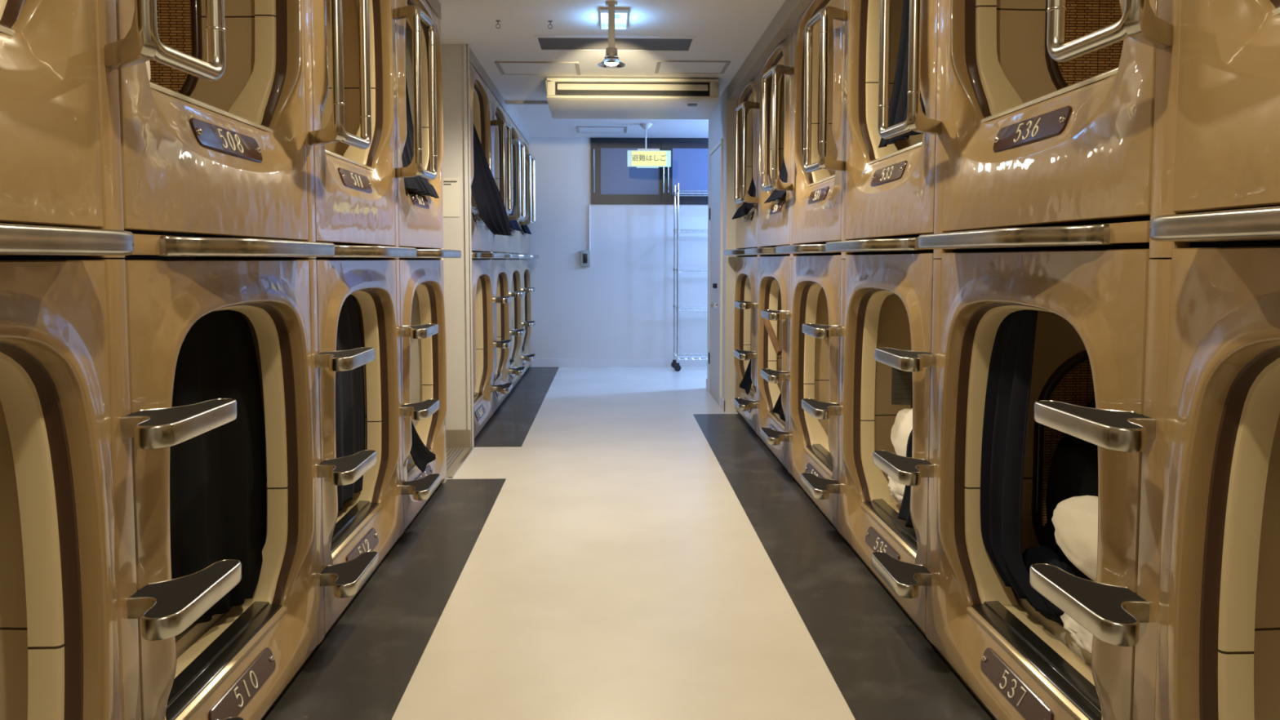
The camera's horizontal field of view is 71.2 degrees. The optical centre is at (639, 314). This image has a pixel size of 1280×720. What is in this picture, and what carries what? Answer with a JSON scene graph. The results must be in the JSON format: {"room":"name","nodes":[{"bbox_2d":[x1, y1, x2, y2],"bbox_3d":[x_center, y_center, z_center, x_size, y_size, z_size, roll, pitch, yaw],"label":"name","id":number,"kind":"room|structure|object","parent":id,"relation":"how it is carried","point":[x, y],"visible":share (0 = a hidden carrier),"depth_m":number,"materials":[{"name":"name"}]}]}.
{"room":"capsule hotel corridor","nodes":[
{"label":"capsule hotel corridor","id":0,"kind":"room"},
{"bbox_2d":[0,226,195,260],"bbox_3d":[-3.268,-0.285,3.534,0.100,2.450,12.100,0,4,-2],"label":"wall","id":1,"kind":"structure","parent":0,"point":[131,257],"depth_m":5.68,"materials":[{"name":"beige"}]},
{"bbox_2d":[194,234,214,260],"bbox_3d":[-2.216,-0.378,5.016,0.100,2.450,1.000,0,4,-2],"label":"wall","id":2,"kind":"structure","parent":0,"point":[197,258],"depth_m":4.52,"materials":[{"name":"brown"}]},
{"bbox_2d":[213,17,446,484],"bbox_3d":[-1.581,-0.329,4.555,1.139,2.410,0.057,0,4,-2],"label":"wall","id":3,"kind":"structure","parent":0,"point":[415,344],"depth_m":4.54,"materials":[{"name":"white"}]},
{"bbox_2d":[262,478,506,719],"bbox_3d":[-0.754,1.087,1.186,0.325,0.003,7.080,0,4,-2],"label":"floor","id":4,"kind":"structure","parent":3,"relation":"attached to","point":[362,668],"depth_m":2.87,"materials":[{"name":"stone"}]},
{"bbox_2d":[426,0,440,19],"bbox_3d":[-0.967,-1.406,2.459,0.054,0.077,4.145,0,4,-2],"label":"trim","id":5,"kind":"structure","parent":3,"relation":"attached to","point":[435,5],"depth_m":4.40,"materials":[{"name":"beige"}]},
{"bbox_2d":[440,44,474,440],"bbox_3d":[-1.612,-0.407,5.480,1.138,2.450,0.110,0,4,-2],"label":"wall","id":6,"kind":"structure","parent":0,"point":[453,161],"depth_m":5.44,"materials":[{"name":"white"}]},
{"bbox_2d":[442,177,459,217],"bbox_3d":[-1.155,-0.713,5.417,0.120,0.236,0.003,0,4,-2],"label":"paper notice","id":7,"kind":"object","parent":6,"relation":"attached to","point":[451,186],"visible":0.88,"depth_m":5.42,"materials":[{"name":"beige"}]},
{"bbox_2d":[445,429,471,448],"bbox_3d":[-1.611,0.764,5.487,1.137,0.112,0.020,0,4,-2],"label":"baseboard","id":8,"kind":"structure","parent":6,"relation":"attached to","point":[454,437],"depth_m":5.49,"materials":[{"name":"brown"}]},
{"bbox_2d":[462,44,474,446],"bbox_3d":[-1.045,-0.404,5.443,0.034,2.450,0.022,0,4,-2],"label":"trim","id":9,"kind":"structure","parent":6,"relation":"attached to","point":[465,46],"depth_m":5.43,"materials":[{"name":"white"}]},
{"bbox_2d":[469,47,529,144],"bbox_3d":[-1.130,-1.716,7.427,0.054,0.077,4.094,0,4,-2],"label":"trim","id":10,"kind":"structure","parent":6,"relation":"attached to","point":[473,60],"depth_m":6.64,"materials":[{"name":"beige"}]},
{"bbox_2d":[471,137,707,367],"bbox_3d":[0.383,-0.666,9.645,4.600,2.450,0.100,0,4,-2],"label":"wall","id":11,"kind":"structure","parent":0,"point":[620,305],"depth_m":9.59,"materials":[{"name":"white"}]},
{"bbox_2d":[474,367,559,447],"bbox_3d":[-0.965,0.688,7.580,0.325,0.003,4.100,0,4,-2],"label":"floor mat","id":12,"kind":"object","parent":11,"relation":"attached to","point":[509,425],"depth_m":6.79,"materials":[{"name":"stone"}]},
{"bbox_2d":[580,204,590,266],"bbox_3d":[-0.582,-0.847,9.525,0.104,0.655,0.052,0,4,-2],"label":"switch box","id":13,"kind":"object","parent":11,"relation":"attached to","point":[584,255],"visible":1,"depth_m":9.53,"materials":[{"name":"grey"}]},
{"bbox_2d":[530,358,707,367],"bbox_3d":[0.755,0.514,9.674,3.860,0.090,0.011,0,4,-2],"label":"baseboard","id":14,"kind":"structure","parent":11,"relation":"attached to","point":[582,362],"depth_m":9.63,"materials":[{"name":"white"}]},
{"bbox_2d":[590,137,708,204],"bbox_3d":[0.454,-1.534,9.555,1.960,0.703,0.097,0,4,-2],"label":"window","id":15,"kind":"structure","parent":11,"relation":"in","point":[612,182],"depth_m":9.54,"materials":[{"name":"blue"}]},
{"bbox_2d":[438,0,785,137],"bbox_3d":[-0.118,-1.561,3.508,6.400,0.100,12.400,0,4,-2],"label":"ceiling","id":16,"kind":"structure","parent":0,"point":[724,30],"depth_m":5.20,"materials":[{"name":"white"}]},
{"bbox_2d":[505,100,548,104],"bbox_3d":[-0.237,-1.738,7.327,1.722,0.021,0.050,0,4,-2],"label":"trim","id":17,"kind":"structure","parent":16,"relation":"attached to","point":[507,102],"depth_m":7.28,"materials":[{"name":"beige"}]},
{"bbox_2d":[494,61,580,75],"bbox_3d":[-0.681,-1.663,6.029,0.548,0.010,0.380,0,4,-2],"label":"access hatch","id":18,"kind":"object","parent":16,"relation":"attached to","point":[524,68],"visible":1,"depth_m":6.01,"materials":[{"name":"white"}]},
{"bbox_2d":[576,126,626,133],"bbox_3d":[-0.380,-1.841,8.880,0.498,0.010,0.370,0,4,-2],"label":"access hatch","id":19,"kind":"object","parent":16,"relation":"attached to","point":[580,129],"visible":1,"depth_m":8.84,"materials":[{"name":"white"}]},
{"bbox_2d":[597,1,625,68],"bbox_3d":[-0.144,-1.419,4.518,0.140,0.308,0.140,0,4,-2],"label":"hanging lamp","id":20,"kind":"object","parent":16,"relation":"hanging from","point":[611,60],"visible":1,"depth_m":4.50,"materials":[{"name":"white"}]},
{"bbox_2d":[604,47,618,58],"bbox_3d":[-0.144,-1.325,4.524,0.076,0.047,0.076,0,4,-2],"label":"socket","id":21,"kind":"object","parent":20,"relation":"attached to","point":[611,52],"depth_m":4.50,"materials":[{"name":"beige metal"}]},
{"bbox_2d":[599,8,628,29],"bbox_3d":[-0.140,-1.578,4.769,0.150,0.022,0.340,0,4,-2],"label":"recessed light","id":22,"kind":"object","parent":16,"relation":"in","point":[601,10],"visible":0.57,"depth_m":4.72,"materials":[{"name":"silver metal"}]},
{"bbox_2d":[533,35,696,52],"bbox_3d":[-0.148,-1.618,5.328,0.940,0.012,0.340,0,4,-2],"label":"ceiling vent","id":23,"kind":"object","parent":16,"relation":"in","point":[544,42],"visible":0.91,"depth_m":5.30,"materials":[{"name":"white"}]},
{"bbox_2d":[545,77,719,119],"bbox_3d":[-0.062,-1.608,6.674,1.232,0.199,0.701,0,4,-2],"label":"air conditioner","id":24,"kind":"object","parent":16,"relation":"attached to","point":[566,98],"visible":1,"depth_m":6.39,"materials":[{"name":"beige plastic"}]},
{"bbox_2d":[555,82,709,96],"bbox_3d":[-0.053,-1.611,6.398,1.100,0.098,0.028,0,4,-2],"label":"vent","id":25,"kind":"object","parent":24,"relation":"attached to","point":[673,93],"depth_m":6.39,"materials":[{"name":"beige"}]},
{"bbox_2d":[640,123,652,128],"bbox_3d":[0.057,-1.799,8.531,0.124,0.050,0.124,0,4,-2],"label":"ceiling mount","id":26,"kind":"object","parent":16,"relation":"attached to","point":[645,126],"depth_m":8.50,"materials":[{"name":"white"}]},
{"bbox_2d":[626,123,671,168],"bbox_3d":[0.087,-1.616,8.543,0.416,0.416,0.124,0,4,-2],"label":"sign","id":27,"kind":"object","parent":16,"relation":"hanging from","point":[645,157],"visible":1,"depth_m":8.53,"materials":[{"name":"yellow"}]},
{"bbox_2d":[654,60,730,74],"bbox_3d":[0.345,-1.661,5.993,0.478,0.010,0.360,0,4,-2],"label":"access hatch","id":28,"kind":"object","parent":16,"relation":"attached to","point":[662,66],"visible":1,"depth_m":5.99,"materials":[{"name":"white"}]},
{"bbox_2d":[260,366,997,719],"bbox_3d":[-0.118,0.984,3.666,6.400,0.100,12.400,0,4,-2],"label":"floor","id":29,"kind":"structure","parent":0,"point":[615,570],"depth_m":3.14,"materials":[{"name":"beige plastic"}]},
{"bbox_2d":[0,222,133,719],"bbox_3d":[-1.800,0.491,1.047,2.049,1.203,0.962,0,4,-2],"label":"capsule","id":30,"kind":"object","parent":29,"relation":"on","point":[60,642],"visible":1,"depth_m":1.47,"materials":[{"name":"brown"}]},
{"bbox_2d":[0,0,103,227],"bbox_3d":[-1.851,-0.693,0.971,1.947,1.155,0.962,0,4,-2],"label":"capsule","id":31,"kind":"object","parent":30,"relation":"on","point":[51,160],"visible":0.99,"depth_m":1.39,"materials":[{"name":"brown"}]},
{"bbox_2d":[124,233,334,719],"bbox_3d":[-1.833,0.427,2.074,2.049,1.203,0.962,0,4,-2],"label":"capsule","id":32,"kind":"object","parent":29,"relation":"on","point":[242,664],"visible":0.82,"depth_m":2.14,"materials":[{"name":"brown"}]},
{"bbox_2d":[87,0,244,719],"bbox_3d":[-0.860,-0.155,1.602,0.166,2.370,0.300,0,4,-2],"label":"ladder","id":33,"kind":"object","parent":32,"relation":"attached to","point":[166,609],"visible":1,"depth_m":1.56,"materials":[{"name":"silver"}]},
{"bbox_2d":[175,605,232,658],"bbox_3d":[-1.963,0.822,2.094,1.690,0.055,0.865,0,4,-2],"label":"mattress","id":34,"kind":"object","parent":32,"relation":"on","point":[184,640],"visible":0.02,"depth_m":2.25,"materials":[{"name":"beige fabric"}]},
{"bbox_2d":[115,0,308,240],"bbox_3d":[-1.884,-0.757,1.999,1.947,1.155,0.962,0,4,-2],"label":"capsule","id":35,"kind":"object","parent":32,"relation":"on","point":[226,156],"visible":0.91,"depth_m":2.20,"materials":[{"name":"brown"}]},
{"bbox_2d":[169,309,266,624],"bbox_3d":[-1.070,0.382,2.125,0.070,0.798,0.778,0,4,-2],"label":"curtain","id":36,"kind":"object","parent":32,"relation":"hanging from","point":[218,483],"visible":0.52,"depth_m":2.24,"materials":[{"name":"black fabric"}]},
{"bbox_2d":[315,244,416,634],"bbox_3d":[-1.867,0.363,3.102,2.049,1.203,0.962,0,4,-2],"label":"capsule","id":37,"kind":"object","parent":29,"relation":"on","point":[370,521],"visible":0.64,"depth_m":3.33,"materials":[{"name":"brown"}]},
{"bbox_2d":[298,0,378,644],"bbox_3d":[-0.894,-0.219,2.629,0.166,2.370,0.300,0,4,-2],"label":"ladder","id":38,"kind":"object","parent":37,"relation":"attached to","point":[347,578],"visible":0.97,"depth_m":2.59,"materials":[{"name":"silver"}]},
{"bbox_2d":[335,294,364,511],"bbox_3d":[-1.082,0.311,3.161,0.031,0.786,0.791,0,4,-2],"label":"curtain","id":39,"kind":"object","parent":37,"relation":"hanging from","point":[349,384],"visible":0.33,"depth_m":3.33,"materials":[{"name":"black fabric"}]},
{"bbox_2d":[310,0,395,245],"bbox_3d":[-1.918,-0.821,3.026,1.947,1.155,0.962,0,4,-2],"label":"capsule","id":40,"kind":"object","parent":37,"relation":"on","point":[354,187],"visible":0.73,"depth_m":3.42,"materials":[{"name":"brown"}]},
{"bbox_2d":[399,248,461,530],"bbox_3d":[-1.901,0.299,4.129,2.049,1.203,0.962,0,4,-2],"label":"capsule","id":41,"kind":"object","parent":29,"relation":"on","point":[426,277],"visible":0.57,"depth_m":4.44,"materials":[{"name":"brown"}]},
{"bbox_2d":[388,0,440,536],"bbox_3d":[-0.928,-0.283,3.657,0.166,2.370,0.300,0,4,-2],"label":"ladder","id":42,"kind":"object","parent":41,"relation":"attached to","point":[421,489],"visible":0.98,"depth_m":3.60,"materials":[{"name":"silver"}]},
{"bbox_2d":[395,0,443,248],"bbox_3d":[-1.952,-0.885,4.053,1.947,1.155,0.962,0,4,-2],"label":"capsule","id":43,"kind":"object","parent":41,"relation":"on","point":[420,216],"visible":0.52,"depth_m":4.18,"materials":[{"name":"brown"}]},
{"bbox_2d":[401,73,439,198],"bbox_3d":[-1.034,-0.989,4.061,0.158,0.874,0.691,0,4,-2],"label":"curtain","id":44,"kind":"object","parent":43,"relation":"hanging from","point":[420,184],"visible":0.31,"depth_m":4.15,"materials":[{"name":"black fabric"}]},
{"bbox_2d":[410,420,435,472],"bbox_3d":[-0.992,0.400,3.966,0.124,0.533,0.361,0,4,-2],"label":"curtain","id":45,"kind":"object","parent":41,"relation":"hanging from","point":[421,455],"visible":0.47,"depth_m":3.95,"materials":[{"name":"black fabric"}]},
{"bbox_2d":[446,446,475,478],"bbox_3d":[-1.360,0.839,5.105,0.712,0.010,0.770,0,4,-2],"label":"floor vent","id":46,"kind":"object","parent":29,"relation":"in","point":[456,457],"visible":0.1,"depth_m":5.19,"materials":[{"name":"brown"}]},
{"bbox_2d":[471,252,504,439],"bbox_3d":[-1.961,0.186,5.944,2.049,1.203,0.962,0,4,-2],"label":"capsule","id":47,"kind":"object","parent":29,"relation":"on","point":[482,291],"visible":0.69,"depth_m":6.33,"materials":[{"name":"brown"}]},
{"bbox_2d":[469,62,491,252],"bbox_3d":[-2.012,-0.998,5.869,1.947,1.155,0.962,0,4,-2],"label":"capsule","id":48,"kind":"object","parent":47,"relation":"on","point":[480,116],"visible":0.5,"depth_m":6.10,"materials":[{"name":"brown"}]},
{"bbox_2d":[471,124,511,235],"bbox_3d":[-0.981,-0.927,5.959,0.072,0.773,0.908,1,4,9],"label":"curtain","id":49,"kind":"object","parent":48,"relation":"hanging from","point":[486,193],"visible":0.9,"depth_m":5.83,"materials":[{"name":"black fabric"}]},
{"bbox_2d":[492,253,519,412],"bbox_3d":[-1.994,0.122,6.967,2.049,1.203,0.962,0,4,-2],"label":"capsule","id":50,"kind":"object","parent":29,"relation":"on","point":[500,268],"visible":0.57,"depth_m":7.34,"materials":[{"name":"brown"}]},
{"bbox_2d":[490,92,507,253],"bbox_3d":[-2.045,-1.062,6.891,1.947,1.155,0.962,0,4,-2],"label":"capsule","id":51,"kind":"object","parent":50,"relation":"on","point":[499,242],"visible":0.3,"depth_m":7.14,"materials":[{"name":"brown"}]},
{"bbox_2d":[488,88,512,414],"bbox_3d":[-1.021,-0.460,6.497,0.166,2.370,0.300,0,4,-2],"label":"ladder","id":52,"kind":"object","parent":50,"relation":"attached to","point":[506,388],"visible":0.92,"depth_m":6.46,"materials":[{"name":"silver"}]},
{"bbox_2d":[507,253,530,387],"bbox_3d":[-2.028,0.059,7.989,2.049,1.203,0.962,0,4,-2],"label":"capsule","id":53,"kind":"object","parent":29,"relation":"on","point":[514,278],"visible":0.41,"depth_m":8.38,"materials":[{"name":"brown"}]},
{"bbox_2d":[506,115,519,253],"bbox_3d":[-2.079,-1.125,7.914,1.947,1.155,0.962,0,4,-2],"label":"capsule","id":54,"kind":"object","parent":53,"relation":"on","point":[513,241],"visible":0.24,"depth_m":8.30,"materials":[{"name":"brown"}]},
{"bbox_2d":[508,211,521,231],"bbox_3d":[-1.152,-1.204,7.923,0.171,0.903,0.688,0,4,-2],"label":"curtain","id":55,"kind":"object","parent":54,"relation":"hanging from","point":[514,224],"visible":0.19,"depth_m":7.86,"materials":[{"name":"black fabric"}]},
{"bbox_2d":[505,111,525,393],"bbox_3d":[-1.055,-0.524,7.519,0.166,2.370,0.300,0,4,-2],"label":"ladder","id":56,"kind":"object","parent":53,"relation":"attached to","point":[520,371],"visible":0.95,"depth_m":7.44,"materials":[{"name":"silver"}]},
{"bbox_2d":[520,254,539,375],"bbox_3d":[-2.062,-0.005,9.012,2.049,1.203,0.962,0,4,-2],"label":"capsule","id":57,"kind":"object","parent":29,"relation":"on","point":[525,264],"visible":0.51,"depth_m":9.41,"materials":[{"name":"brown"}]},
{"bbox_2d":[519,132,529,253],"bbox_3d":[-2.113,-1.189,8.936,1.947,1.155,0.962,0,4,-2],"label":"capsule","id":58,"kind":"object","parent":57,"relation":"on","point":[524,237],"visible":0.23,"depth_m":9.22,"materials":[{"name":"brown"}]},
{"bbox_2d":[518,129,535,377],"bbox_3d":[-1.089,-0.587,8.542,0.166,2.370,0.300,0,4,-2],"label":"ladder","id":59,"kind":"object","parent":57,"relation":"attached to","point":[531,159],"visible":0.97,"depth_m":8.47,"materials":[{"name":"silver"}]},
{"bbox_2d":[671,182,707,371],"bbox_3d":[0.923,-0.395,9.376,1.172,1.941,0.340,0,4,-2],"label":"wire cart","id":60,"kind":"object","parent":29,"relation":"on","point":[674,364],"visible":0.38,"depth_m":9.26,"materials":[{"name":"silver metal"}]},
{"bbox_2d":[674,190,707,195],"bbox_3d":[0.922,-1.269,9.324,1.107,0.037,0.308,0,4,-2],"label":"wire shelf","id":61,"kind":"object","parent":60,"relation":"attached to","point":[677,192],"depth_m":9.16,"materials":[{"name":"silver metal"}]},
{"bbox_2d":[674,229,707,233],"bbox_3d":[0.922,-0.875,9.348,1.107,0.037,0.308,0,4,-2],"label":"wire shelf","id":62,"kind":"object","parent":60,"relation":"attached to","point":[677,230],"depth_m":9.19,"materials":[{"name":"silver metal"}]},
{"bbox_2d":[674,269,707,273],"bbox_3d":[0.922,-0.460,9.374,1.107,0.037,0.308,0,4,-2],"label":"wire shelf","id":63,"kind":"object","parent":60,"relation":"attached to","point":[677,270],"depth_m":9.21,"materials":[{"name":"silver metal"}]},
{"bbox_2d":[674,306,707,311],"bbox_3d":[0.922,-0.071,9.399,1.107,0.037,0.308,0,4,-2],"label":"wire shelf","id":64,"kind":"object","parent":60,"relation":"attached to","point":[677,308],"depth_m":9.24,"materials":[{"name":"silver metal"}]},
{"bbox_2d":[674,353,707,359],"bbox_3d":[0.922,0.438,9.430,1.107,0.037,0.308,0,4,-2],"label":"wire shelf","id":65,"kind":"object","parent":60,"relation":"attached to","point":[677,356],"depth_m":9.27,"materials":[{"name":"silver metal"}]},
{"bbox_2d":[723,249,759,431],"bbox_3d":[1.645,0.152,6.319,2.049,1.225,0.982,0,4,-2],"label":"capsule","id":66,"kind":"object","parent":29,"relation":"on","point":[746,267],"visible":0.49,"depth_m":6.60,"materials":[{"name":"brown"}]},
{"bbox_2d":[739,358,751,394],"bbox_3d":[0.757,0.198,6.144,0.103,0.641,0.481,0,4,-2],"label":"curtain","id":67,"kind":"object","parent":66,"relation":"hanging from","point":[746,383],"visible":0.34,"depth_m":6.15,"materials":[{"name":"black fabric"}]},
{"bbox_2d":[736,72,759,248],"bbox_3d":[1.696,-1.024,6.247,1.947,1.110,0.982,0,4,-2],"label":"capsule","id":68,"kind":"object","parent":66,"relation":"on","point":[746,225],"visible":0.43,"depth_m":6.29,"materials":[{"name":"brown"}]},
{"bbox_2d":[731,177,755,219],"bbox_3d":[0.746,-0.999,6.150,0.172,0.654,0.642,0,4,-2],"label":"curtain","id":69,"kind":"object","parent":68,"relation":"hanging from","point":[744,209],"visible":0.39,"depth_m":6.09,"materials":[{"name":"black fabric"}]},
{"bbox_2d":[733,71,763,434],"bbox_3d":[0.703,-0.415,5.771,0.166,2.370,0.300,0,4,-2],"label":"ladder","id":70,"kind":"object","parent":66,"relation":"attached to","point":[741,404],"visible":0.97,"depth_m":5.71,"materials":[{"name":"silver"}]},
{"bbox_2d":[744,247,792,469],"bbox_3d":[1.679,0.217,5.271,2.049,1.225,0.982,0,4,-2],"label":"capsule","id":71,"kind":"object","parent":29,"relation":"on","point":[774,271],"visible":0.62,"depth_m":5.55,"materials":[{"name":"brown"}]},
{"bbox_2d":[760,315,782,355],"bbox_3d":[0.741,0.102,5.040,0.024,0.231,0.266,-1,4,-14],"label":"board","id":72,"kind":"object","parent":71,"relation":"attached to","point":[766,322],"visible":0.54,"depth_m":5.00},
{"bbox_2d":[758,31,792,247],"bbox_3d":[1.730,-0.959,5.199,1.947,1.110,0.982,0,4,-2],"label":"capsule","id":73,"kind":"object","parent":71,"relation":"on","point":[775,215],"visible":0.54,"depth_m":5.26,"materials":[{"name":"brown"}]},
{"bbox_2d":[764,157,787,203],"bbox_3d":[0.804,-0.983,5.090,0.114,0.654,0.625,0,4,-4],"label":"curtain","id":74,"kind":"object","parent":73,"relation":"hanging from","point":[776,194],"visible":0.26,"depth_m":5.13,"materials":[{"name":"black fabric"}]},
{"bbox_2d":[772,391,785,421],"bbox_3d":[0.808,0.405,5.075,0.041,0.361,0.421,0,4,-7],"label":"curtain","id":75,"kind":"object","parent":71,"relation":"hanging from","point":[778,409],"visible":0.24,"depth_m":5.15,"materials":[{"name":"black fabric"}]},
{"bbox_2d":[760,27,798,473],"bbox_3d":[0.737,-0.349,4.723,0.166,2.370,0.300,0,4,-2],"label":"ladder","id":76,"kind":"object","parent":71,"relation":"attached to","point":[774,437],"visible":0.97,"depth_m":4.67,"materials":[{"name":"silver"}]},
{"bbox_2d":[775,244,844,528],"bbox_3d":[1.714,0.282,4.224,2.049,1.225,0.982,0,4,-2],"label":"capsule","id":77,"kind":"object","parent":29,"relation":"on","point":[815,362],"visible":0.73,"depth_m":4.53,"materials":[{"name":"brown"}]},
{"bbox_2d":[792,0,844,244],"bbox_3d":[1.764,-0.893,4.152,1.947,1.110,0.982,0,4,-2],"label":"capsule","id":78,"kind":"object","parent":77,"relation":"on","point":[817,194],"visible":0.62,"depth_m":4.40,"materials":[{"name":"brown"}]},
{"bbox_2d":[800,0,853,534],"bbox_3d":[0.771,-0.284,3.676,0.166,2.370,0.300,0,4,-2],"label":"ladder","id":79,"kind":"object","parent":77,"relation":"attached to","point":[820,488],"visible":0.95,"depth_m":3.62,"materials":[{"name":"silver"}]},
{"bbox_2d":[825,237,941,633],"bbox_3d":[1.748,0.348,3.176,2.049,1.225,0.982,0,4,-2],"label":"capsule","id":80,"kind":"object","parent":29,"relation":"on","point":[888,297],"visible":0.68,"depth_m":3.43,"materials":[{"name":"brown"}]},
{"bbox_2d":[845,0,938,239],"bbox_3d":[1.799,-0.828,3.105,1.947,1.110,0.982,0,4,-2],"label":"capsule","id":81,"kind":"object","parent":80,"relation":"on","point":[891,188],"visible":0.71,"depth_m":3.33,"materials":[{"name":"brown"}]},
{"bbox_2d":[878,0,925,147],"bbox_3d":[0.916,-0.986,3.007,0.073,0.768,0.626,0,4,-2],"label":"curtain","id":82,"kind":"object","parent":81,"relation":"hanging from","point":[898,108],"visible":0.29,"depth_m":3.13,"materials":[{"name":"black fabric"}]},
{"bbox_2d":[891,367,911,404],"bbox_3d":[1.073,0.276,3.611,0.110,0.170,0.007,0,4,-2],"label":"notice","id":83,"kind":"object","parent":80,"relation":"attached to","point":[901,380],"visible":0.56,"depth_m":3.61,"materials":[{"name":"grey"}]},
{"bbox_2d":[897,429,915,536],"bbox_3d":[0.937,0.494,2.980,0.055,0.478,0.421,0,4,-2],"label":"curtain","id":84,"kind":"object","parent":80,"relation":"hanging from","point":[904,510],"visible":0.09,"depth_m":3.13,"materials":[{"name":"black fabric"}]},
{"bbox_2d":[871,0,951,644],"bbox_3d":[0.806,-0.219,2.628,0.166,2.370,0.300,0,4,-2],"label":"ladder","id":85,"kind":"object","parent":80,"relation":"attached to","point":[904,579],"visible":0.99,"depth_m":2.60,"materials":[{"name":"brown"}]},
{"bbox_3d":[1.878,0.753,3.206,1.690,0.055,0.885,0,4,-2],"label":"mattress","id":86,"kind":"object","parent":80,"relation":"on","visible":0},
{"bbox_2d":[887,475,905,502],"bbox_3d":[1.044,0.617,3.261,0.222,0.208,0.521,0,4,-2],"label":"duvet","id":87,"kind":"object","parent":86,"relation":"on","point":[897,490],"visible":0.09,"depth_m":3.28,"materials":[{"name":"beige fabric"}]},
{"bbox_2d":[890,408,912,457],"bbox_3d":[1.044,0.486,3.245,0.211,0.270,0.457,0,4,1],"label":"pillow","id":88,"kind":"object","parent":87,"relation":"on","point":[902,427],"visible":0.17,"depth_m":3.28,"materials":[{"name":"beige fabric"}]},
{"bbox_2d":[918,220,1168,719],"bbox_3d":[1.782,0.413,2.129,2.049,1.225,0.982,0,4,-2],"label":"capsule","id":89,"kind":"object","parent":29,"relation":"on","point":[1090,343],"visible":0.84,"depth_m":2.19,"materials":[{"name":"brown"}]},
{"bbox_2d":[980,309,1057,618],"bbox_3d":[0.996,0.361,2.349,0.087,0.773,0.318,0,4,-2],"label":"curtain","id":90,"kind":"object","parent":89,"relation":"hanging from","point":[1011,364],"visible":0.94,"depth_m":2.35,"materials":[{"name":"black fabric"}]},
{"bbox_2d":[942,0,1158,231],"bbox_3d":[1.833,-0.763,2.057,1.947,1.110,0.982,0,4,-2],"label":"capsule","id":91,"kind":"object","parent":89,"relation":"on","point":[1031,138],"visible":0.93,"depth_m":2.17,"materials":[{"name":"brown"}]},
{"bbox_2d":[1010,586,1091,666],"bbox_3d":[1.912,0.818,2.158,1.690,0.055,0.885,0,4,-2],"label":"mattress","id":92,"kind":"object","parent":89,"relation":"on","point":[1057,629],"visible":0.04,"depth_m":2.28,"materials":[{"name":"beige fabric"}]},
{"bbox_2d":[1022,545,1075,625],"bbox_3d":[1.070,0.697,2.327,0.107,0.165,0.308,0,4,-2],"label":"blanket","id":93,"kind":"object","parent":92,"relation":"on","point":[1042,554],"visible":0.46,"depth_m":2.30,"materials":[{"name":"black fabric"}]},
{"bbox_2d":[1037,399,1097,581],"bbox_3d":[1.310,0.489,2.242,0.472,0.590,0.634,0,4,-2],"label":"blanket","id":94,"kind":"object","parent":92,"relation":"on","point":[1073,469],"visible":0.05,"depth_m":2.28,"materials":[{"name":"black fabric"}]},
{"bbox_2d":[1060,613,1093,657],"bbox_3d":[1.114,0.727,2.016,0.217,0.144,0.435,0,4,-2],"label":"duvet","id":95,"kind":"object","parent":92,"relation":"on","point":[1083,638],"visible":0.02,"depth_m":2.06,"materials":[{"name":"beige fabric"}]},
{"bbox_2d":[1051,495,1097,582],"bbox_3d":[1.146,0.556,2.033,0.274,0.230,0.483,-1,4,-14],"label":"pillow","id":96,"kind":"object","parent":95,"relation":"on","point":[1074,519],"visible":0.21,"depth_m":2.08,"materials":[{"name":"beige fabric"}]},
{"bbox_2d":[1029,0,1191,719],"bbox_3d":[0.840,-0.154,1.581,0.166,2.370,0.300,0,4,-2],"label":"ladder","id":97,"kind":"object","parent":89,"relation":"attached to","point":[1117,615],"visible":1,"depth_m":1.55,"materials":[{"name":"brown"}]},
{"bbox_2d":[1149,205,1279,719],"bbox_3d":[1.817,0.478,1.081,2.049,1.225,0.982,0,4,-2],"label":"capsule","id":98,"kind":"object","parent":29,"relation":"on","point":[1218,655],"visible":1,"depth_m":1.45,"materials":[{"name":"brown"}]},
{"bbox_2d":[1173,0,1279,212],"bbox_3d":[1.868,-0.698,1.010,1.947,1.110,0.982,0,4,-2],"label":"capsule","id":99,"kind":"object","parent":98,"relation":"on","point":[1228,146],"visible":0.99,"depth_m":1.37,"materials":[{"name":"brown"}]},
{"bbox_2d":[706,86,1004,400],"bbox_3d":[1.692,-0.527,7.406,2.130,2.450,1.250,0,4,-2],"label":"wall","id":100,"kind":"structure","parent":0,"point":[722,120],"depth_m":6.78,"materials":[{"name":"white"}]},
{"bbox_2d":[707,138,723,407],"bbox_3d":[0.596,-0.344,7.366,0.064,2.090,0.840,0,4,-2],"label":"door","id":101,"kind":"structure","parent":100,"relation":"in","point":[716,153],"depth_m":7.30,"materials":[{"name":"white"}]},
{"bbox_2d":[706,378,737,411],"bbox_3d":[0.677,0.656,7.439,0.122,0.085,1.264,0,4,-2],"label":"baseboard","id":102,"kind":"structure","parent":100,"relation":"attached to","point":[726,406],"depth_m":6.81,"materials":[{"name":"white"}]},
{"bbox_2d":[727,0,813,100],"bbox_3d":[0.797,-1.458,3.512,0.080,0.104,6.335,0,4,-2],"label":"trim","id":103,"kind":"structure","parent":100,"relation":"attached to","point":[789,14],"depth_m":5.01,"materials":[{"name":"beige"}]},
{"bbox_2d":[693,413,995,719],"bbox_3d":[0.720,1.024,2.200,0.350,0.003,9.015,0,4,-2],"label":"floor mat","id":104,"kind":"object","parent":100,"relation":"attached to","point":[882,665],"depth_m":3.01,"materials":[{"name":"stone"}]},
{"bbox_2d":[1017,210,1279,259],"bbox_3d":[3.027,-0.301,3.790,0.100,2.450,12.200,0,4,-2],"label":"wall","id":105,"kind":"structure","parent":0,"point":[1270,242],"depth_m":5.37,"materials":[{"name":"beige"}]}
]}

